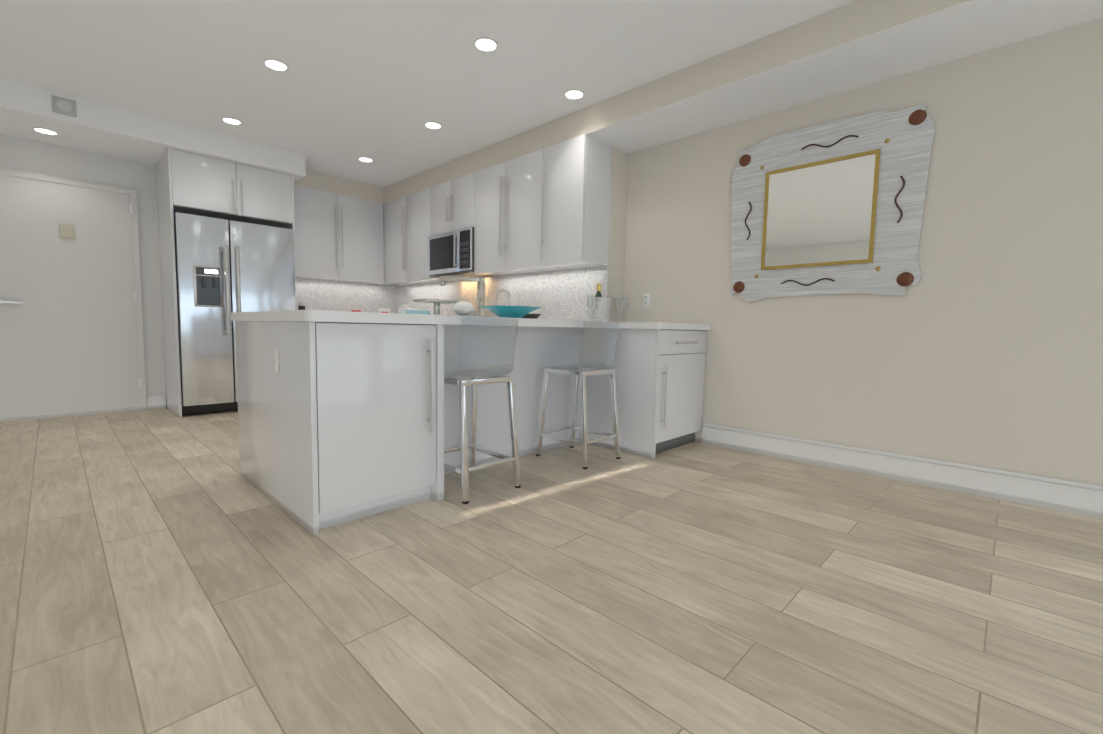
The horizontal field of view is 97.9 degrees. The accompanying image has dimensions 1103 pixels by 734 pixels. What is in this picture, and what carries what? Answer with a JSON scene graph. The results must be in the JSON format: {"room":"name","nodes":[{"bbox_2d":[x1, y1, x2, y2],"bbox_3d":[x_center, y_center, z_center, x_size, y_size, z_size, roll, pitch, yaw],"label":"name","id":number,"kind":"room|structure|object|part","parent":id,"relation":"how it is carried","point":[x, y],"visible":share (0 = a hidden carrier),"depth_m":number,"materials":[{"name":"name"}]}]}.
{"room":"kitchen","nodes":[
{"label":"kitchen","id":0,"kind":"room"},
{"bbox_2d":[0,134,166,407],"bbox_3d":[-4.417,-0.838,4.196,0.100,2.570,7.200,5,6,44],"label":"wall","id":1,"kind":"structure","parent":0,"point":[37,157],"depth_m":4.56,"materials":[{"name":"white paint"}]},
{"bbox_2d":[0,168,146,421],"bbox_3d":[-4.269,-0.596,4.242,0.079,2.085,1.000,5,6,44],"label":"door","id":2,"kind":"structure","parent":1,"relation":"attached to","point":[71,332],"depth_m":4.25,"materials":[{"name":"white paint"}]},
{"bbox_2d":[147,394,165,409],"bbox_3d":[-5.343,0.434,3.272,0.016,0.145,4.275,5,6,44],"label":"baseboard","id":3,"kind":"structure","parent":1,"relation":"attached to","point":[156,401],"depth_m":4.75,"materials":[{"name":"white paint"}]},
{"bbox_2d":[294,185,381,284],"bbox_3d":[-2.597,-1.524,5.698,0.347,0.968,1.157,5,6,44],"label":"upper cabinet","id":4,"kind":"object","parent":1,"relation":"attached to","point":[338,237],"depth_m":5.57,"materials":[{"name":"white"}]},
{"bbox_2d":[296,278,395,312],"bbox_3d":[-2.625,-0.821,5.983,0.010,0.478,1.470,5,6,44],"label":"backsplash","id":5,"kind":"structure","parent":1,"relation":"attached to","point":[326,295],"depth_m":6.00,"materials":[{"name":"grey tile"}]},
{"bbox_2d":[0,0,855,186],"bbox_3d":[-1.036,-1.831,0.874,9.420,0.060,7.200,5,6,44],"label":"ceiling","id":6,"kind":"structure","parent":0,"point":[379,83],"depth_m":3.10,"materials":[{"name":"white paint"}]},
{"bbox_2d":[0,78,305,181],"bbox_3d":[-4.643,-1.954,3.219,0.770,0.200,5.380,5,6,44],"label":"soffit beam","id":7,"kind":"structure","parent":6,"relation":"attached to","point":[93,126],"depth_m":4.01,"materials":[{"name":"white paint"}]},
{"bbox_2d":[32,127,58,134],"bbox_3d":[-4.059,-1.891,3.856,0.150,0.004,0.150,5,6,44],"label":"recessed light","id":8,"kind":"object","parent":7,"relation":"attached to","point":[44,131],"visible":1,"depth_m":3.85,"materials":[{"name":"white paint"}]},
{"bbox_2d":[52,95,76,116],"bbox_3d":[-3.689,-1.974,3.640,0.016,0.120,0.130,5,6,44],"label":"speaker grille","id":9,"kind":"object","parent":7,"relation":"attached to","point":[61,105],"visible":1,"depth_m":3.63,"materials":[{"name":"grey plastic"}]},
{"bbox_2d":[221,117,241,124],"bbox_3d":[-2.709,-2.083,4.072,0.150,0.004,0.150,5,6,44],"label":"recessed light","id":10,"kind":"object","parent":6,"relation":"in","point":[232,121],"visible":1,"depth_m":4.07,"materials":[{"name":"white paint"}]},
{"bbox_2d":[263,59,288,71],"bbox_3d":[-1.823,-1.996,3.180,0.150,0.004,0.150,5,6,44],"label":"recessed light","id":11,"kind":"object","parent":6,"relation":"in","point":[276,65],"visible":1,"depth_m":3.18,"materials":[{"name":"white paint"}]},
{"bbox_2d":[294,169,383,203],"bbox_3d":[-2.449,-2.118,5.807,0.335,0.200,1.400,5,6,44],"label":"soffit","id":12,"kind":"structure","parent":6,"relation":"attached to","point":[316,180],"depth_m":5.58,"materials":[{"name":"beige paint"}]},
{"bbox_2d":[358,157,372,162],"bbox_3d":[-1.920,-2.139,4.962,0.150,0.004,0.150,5,6,44],"label":"recessed light","id":13,"kind":"object","parent":6,"relation":"in","point":[365,159],"visible":1,"depth_m":4.95,"materials":[{"name":"white paint"}]},
{"bbox_2d":[424,122,441,128],"bbox_3d":[-1.006,-2.052,4.085,0.150,0.004,0.150,5,6,44],"label":"recessed light","id":14,"kind":"object","parent":6,"relation":"in","point":[432,125],"visible":1,"depth_m":4.08,"materials":[{"name":"white paint"}]},
{"bbox_2d":[473,37,497,51],"bbox_3d":[-0.396,-1.947,2.906,0.150,0.004,0.150,5,6,44],"label":"recessed light","id":15,"kind":"object","parent":6,"relation":"in","point":[484,44],"visible":1,"depth_m":2.90,"materials":[{"name":"white paint"}]},
{"bbox_2d":[564,89,583,99],"bbox_3d":[0.165,-1.984,3.502,0.150,0.004,0.150,5,6,44],"label":"recessed light","id":16,"kind":"object","parent":6,"relation":"in","point":[574,94],"visible":1,"depth_m":3.50,"materials":[{"name":"white paint"}]},
{"bbox_2d":[384,0,1102,203],"bbox_3d":[1.317,-1.832,3.086,8.885,0.200,0.555,5,6,44],"label":"beam","id":17,"kind":"structure","parent":6,"relation":"attached to","point":[853,45],"depth_m":2.81,"materials":[{"name":"beige paint"}]},
{"bbox_2d":[478,146,612,282],"bbox_3d":[-0.737,-0.862,5.359,3.590,2.570,0.220,5,6,44],"label":"wall","id":18,"kind":"structure","parent":0,"point":[609,242],"depth_m":4.04,"materials":[{"name":"beige paint"}]},
{"bbox_2d":[382,188,440,285],"bbox_3d":[-1.590,-1.509,5.746,1.072,0.968,0.347,5,6,44],"label":"upper cabinet","id":19,"kind":"object","parent":18,"relation":"attached to","point":[405,220],"depth_m":5.60,"materials":[{"name":"white"}]},
{"bbox_2d":[430,173,473,235],"bbox_3d":[-0.915,-1.667,5.085,0.790,0.523,0.347,5,6,44],"label":"upper cabinet","id":20,"kind":"object","parent":18,"relation":"attached to","point":[451,202],"depth_m":4.93,"materials":[{"name":"white"}]},
{"bbox_2d":[428,227,487,276],"bbox_3d":[-0.956,-1.188,5.091,0.780,0.430,0.420,5,6,44],"label":"microwave","id":21,"kind":"object","parent":20,"relation":"attached to","point":[451,253],"visible":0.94,"depth_m":4.95,"materials":[{"name":"grey plastic"}]},
{"bbox_2d":[396,266,608,320],"bbox_3d":[-0.820,-0.732,5.284,3.588,0.478,0.010,5,6,44],"label":"backsplash","id":22,"kind":"structure","parent":18,"relation":"attached to","point":[559,295],"depth_m":4.68,"materials":[{"name":"grey tile"}]},
{"bbox_2d":[474,149,558,275],"bbox_3d":[-0.299,-1.387,4.508,0.933,0.968,0.347,5,6,44],"label":"upper cabinet","id":23,"kind":"object","parent":18,"relation":"attached to","point":[505,193],"depth_m":4.37,"materials":[{"name":"white"}]},
{"bbox_2d":[538,134,611,269],"bbox_3d":[0.203,-1.339,4.027,0.461,0.968,0.347,5,6,44],"label":"upper cabinet","id":24,"kind":"object","parent":18,"relation":"attached to","point":[546,209],"depth_m":3.89,"materials":[{"name":"white"}]},
{"bbox_2d":[608,147,627,321],"bbox_3d":[0.564,-1.102,4.088,0.004,1.438,0.218,5,6,44],"label":"wall jog","id":25,"kind":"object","parent":18,"relation":"attached to","point":[618,221],"visible":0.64,"depth_m":4.08,"materials":[{"name":"beige paint"}]},
{"bbox_2d":[0,408,1102,733],"bbox_3d":[-1.085,0.790,1.082,9.420,0.060,7.200,5,6,44],"label":"floor","id":26,"kind":"structure","parent":0,"point":[164,570],"depth_m":1.53,"materials":[{"name":"brown wood"}]},
{"bbox_2d":[156,148,296,417],"bbox_3d":[-3.229,-0.766,4.841,0.725,2.368,1.010,5,6,44],"label":"enclosure","id":27,"kind":"object","parent":26,"relation":"on","point":[193,184],"visible":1,"depth_m":4.49,"materials":[{"name":"white"}]},
{"bbox_2d":[173,212,294,414],"bbox_3d":[-3.193,-0.495,4.824,0.782,1.808,0.950,5,6,44],"label":"fridge","id":28,"kind":"object","parent":26,"relation":"on","point":[225,268],"visible":0.73,"depth_m":4.46,"materials":[{"name":"grey metal"}]},
{"bbox_2d":[235,321,286,512],"bbox_3d":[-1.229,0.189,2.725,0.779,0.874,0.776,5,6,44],"label":"panel","id":29,"kind":"object","parent":26,"relation":"on","point":[261,391],"depth_m":2.38,"materials":[{"name":"white"}]},
{"bbox_2d":[272,346,278,372],"bbox_3d":[-1.262,-0.034,2.196,0.075,0.120,0.008,5,6,44],"label":"outlet","id":30,"kind":"object","parent":29,"relation":"attached to","point":[275,356],"visible":0.98,"depth_m":2.18,"materials":[{"name":"white plastic"}]},
{"bbox_2d":[283,322,446,534],"bbox_3d":[-0.865,0.231,2.284,0.359,0.874,0.596,5,6,44],"label":"base cabinet","id":31,"kind":"object","parent":26,"relation":"on","point":[339,422],"depth_m":2.10,"materials":[{"name":"white"}]},
{"bbox_2d":[444,317,520,503],"bbox_3d":[-0.445,0.193,2.596,0.443,0.915,0.374,5,6,44],"label":"bar stool","id":32,"kind":"object","parent":26,"relation":"on","point":[492,374],"visible":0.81,"depth_m":2.52,"materials":[{"name":"silver metal"}]},
{"bbox_2d":[536,321,620,468],"bbox_3d":[0.187,0.155,3.223,0.443,0.915,0.374,5,6,44],"label":"bar stool","id":33,"kind":"object","parent":26,"relation":"on","point":[598,345],"visible":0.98,"depth_m":3.15,"materials":[{"name":"silver metal"}]},
{"bbox_2d":[579,329,706,458],"bbox_3d":[0.704,0.148,3.695,0.660,0.874,0.698,5,6,44],"label":"base cabinet","id":34,"kind":"object","parent":26,"relation":"on","point":[660,373],"depth_m":3.39,"materials":[{"name":"white"}]},
{"bbox_3d":[-1.585,-0.002,5.043,2.918,0.874,1.484,5,6,44],"label":"cabinet","id":35,"kind":"object","parent":26,"relation":"on","visible":0},
{"bbox_2d":[230,310,621,328],"bbox_3d":[-0.401,-0.301,3.274,1.170,0.045,2.798,5,6,44],"label":"countertop","id":36,"kind":"structure","parent":35,"relation":"on","point":[330,316],"depth_m":2.22,"materials":[{"name":"white stone"}]},
{"bbox_2d":[298,302,304,309],"bbox_3d":[-2.840,-0.640,5.468,0.070,0.190,0.070,5,6,44],"label":"coffee grinder","id":37,"kind":"object","parent":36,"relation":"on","point":[301,306],"visible":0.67,"depth_m":5.44,"materials":[{"name":"black plastic"}]},
{"bbox_2d":[378,308,389,312],"bbox_3d":[-2.204,-0.685,6.313,0.063,0.170,0.160,5,6,44],"label":"card","id":38,"kind":"object","parent":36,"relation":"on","point":[383,310],"visible":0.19,"depth_m":6.28,"materials":[{"name":"paper"}]},
{"bbox_2d":[398,303,410,310],"bbox_3d":[-1.832,-0.682,6.023,0.180,0.225,0.180,5,6,44],"label":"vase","id":39,"kind":"object","parent":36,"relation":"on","point":[404,305],"visible":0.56,"depth_m":5.98,"materials":[{"name":"white ceramic"}]},
{"bbox_2d":[398,308,429,314],"bbox_3d":[-0.808,-0.320,2.833,0.110,0.046,0.200,5,6,44],"label":"sponge","id":40,"kind":"object","parent":36,"relation":"on","point":[412,311],"visible":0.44,"depth_m":2.79,"materials":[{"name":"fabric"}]},
{"bbox_2d":[413,299,459,314],"bbox_3d":[-0.731,-0.370,3.061,0.150,0.112,0.250,5,6,44],"label":"cake stand","id":41,"kind":"object","parent":36,"relation":"on","point":[437,302],"visible":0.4,"depth_m":3.04,"materials":[{"name":"silver metal"}]},
{"bbox_2d":[440,276,484,316],"bbox_3d":[-0.616,-0.490,3.409,0.291,0.300,0.250,5,6,44],"label":"faucet","id":42,"kind":"object","parent":36,"relation":"on","point":[480,281],"visible":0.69,"depth_m":3.40,"materials":[{"name":"silver metal"}]},
{"bbox_2d":[452,301,482,316],"bbox_3d":[-0.514,-0.336,2.798,0.240,0.094,0.240,5,6,44],"label":"shell","id":43,"kind":"object","parent":36,"relation":"on","point":[462,308],"visible":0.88,"depth_m":2.75,"materials":[{"name":"white ceramic"}]},
{"bbox_2d":[496,289,510,305],"bbox_3d":[-0.375,-0.494,3.837,0.101,0.250,0.104,5,6,44],"label":"tap","id":44,"kind":"object","parent":36,"relation":"on","point":[506,291],"visible":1,"depth_m":3.82,"materials":[{"name":"silver metal"}]},
{"bbox_2d":[481,305,540,317],"bbox_3d":[-0.257,-0.341,3.036,0.375,0.076,0.375,5,6,44],"label":"glass bowl","id":45,"kind":"object","parent":36,"relation":"on","point":[511,311],"visible":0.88,"depth_m":2.94,"materials":[{"name":"teal glass"}]},
{"bbox_2d":[522,314,540,318],"bbox_3d":[-0.219,-0.448,4.398,0.250,0.075,0.250,5,6,44],"label":"bronze bowl","id":46,"kind":"object","parent":36,"relation":"on","point":[533,316],"visible":0.27,"depth_m":4.31,"materials":[{"name":"metal"}]},
{"bbox_2d":[584,283,628,321],"bbox_3d":[0.436,-0.525,3.949,0.292,0.323,0.394,5,6,44],"label":"bucket","id":47,"kind":"object","parent":36,"relation":"on","point":[598,306],"visible":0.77,"depth_m":3.88,"materials":[{"name":"silver metal"}]},
{"bbox_2d":[621,322,710,329],"bbox_3d":[0.853,-0.296,3.503,0.300,0.045,0.728,5,6,44],"label":"countertop","id":48,"kind":"structure","parent":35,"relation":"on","point":[625,325],"depth_m":3.29,"materials":[{"name":"white stone"}]},
{"bbox_2d":[623,17,1102,485],"bbox_3d":[1.422,-0.672,3.480,9.320,2.570,0.144,5,6,44],"label":"wall","id":49,"kind":"structure","parent":0,"point":[980,344],"depth_m":2.80,"materials":[{"name":"beige paint"}]},
{"bbox_2d":[642,293,649,306],"bbox_3d":[0.796,-0.563,4.044,0.075,0.110,0.008,5,6,44],"label":"outlet","id":50,"kind":"object","parent":49,"relation":"attached to","point":[646,300],"visible":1,"depth_m":4.04,"materials":[{"name":"white plastic"}]},
{"bbox_3d":[1.715,-0.995,3.108,1.154,1.114,0.045,5,6,44],"label":"mirror with wavy frame","id":51,"kind":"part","parent":49,"relation":"part of","materials":[{"name":"white wood"}]},
{"bbox_2d":[702,423,1102,518],"bbox_3d":[2.915,0.678,2.068,4.835,0.158,0.022,5,6,44],"label":"baseboard","id":52,"kind":"structure","parent":49,"relation":"attached to","point":[1078,498],"depth_m":2.78,"materials":[{"name":"white paint"}]}
]}

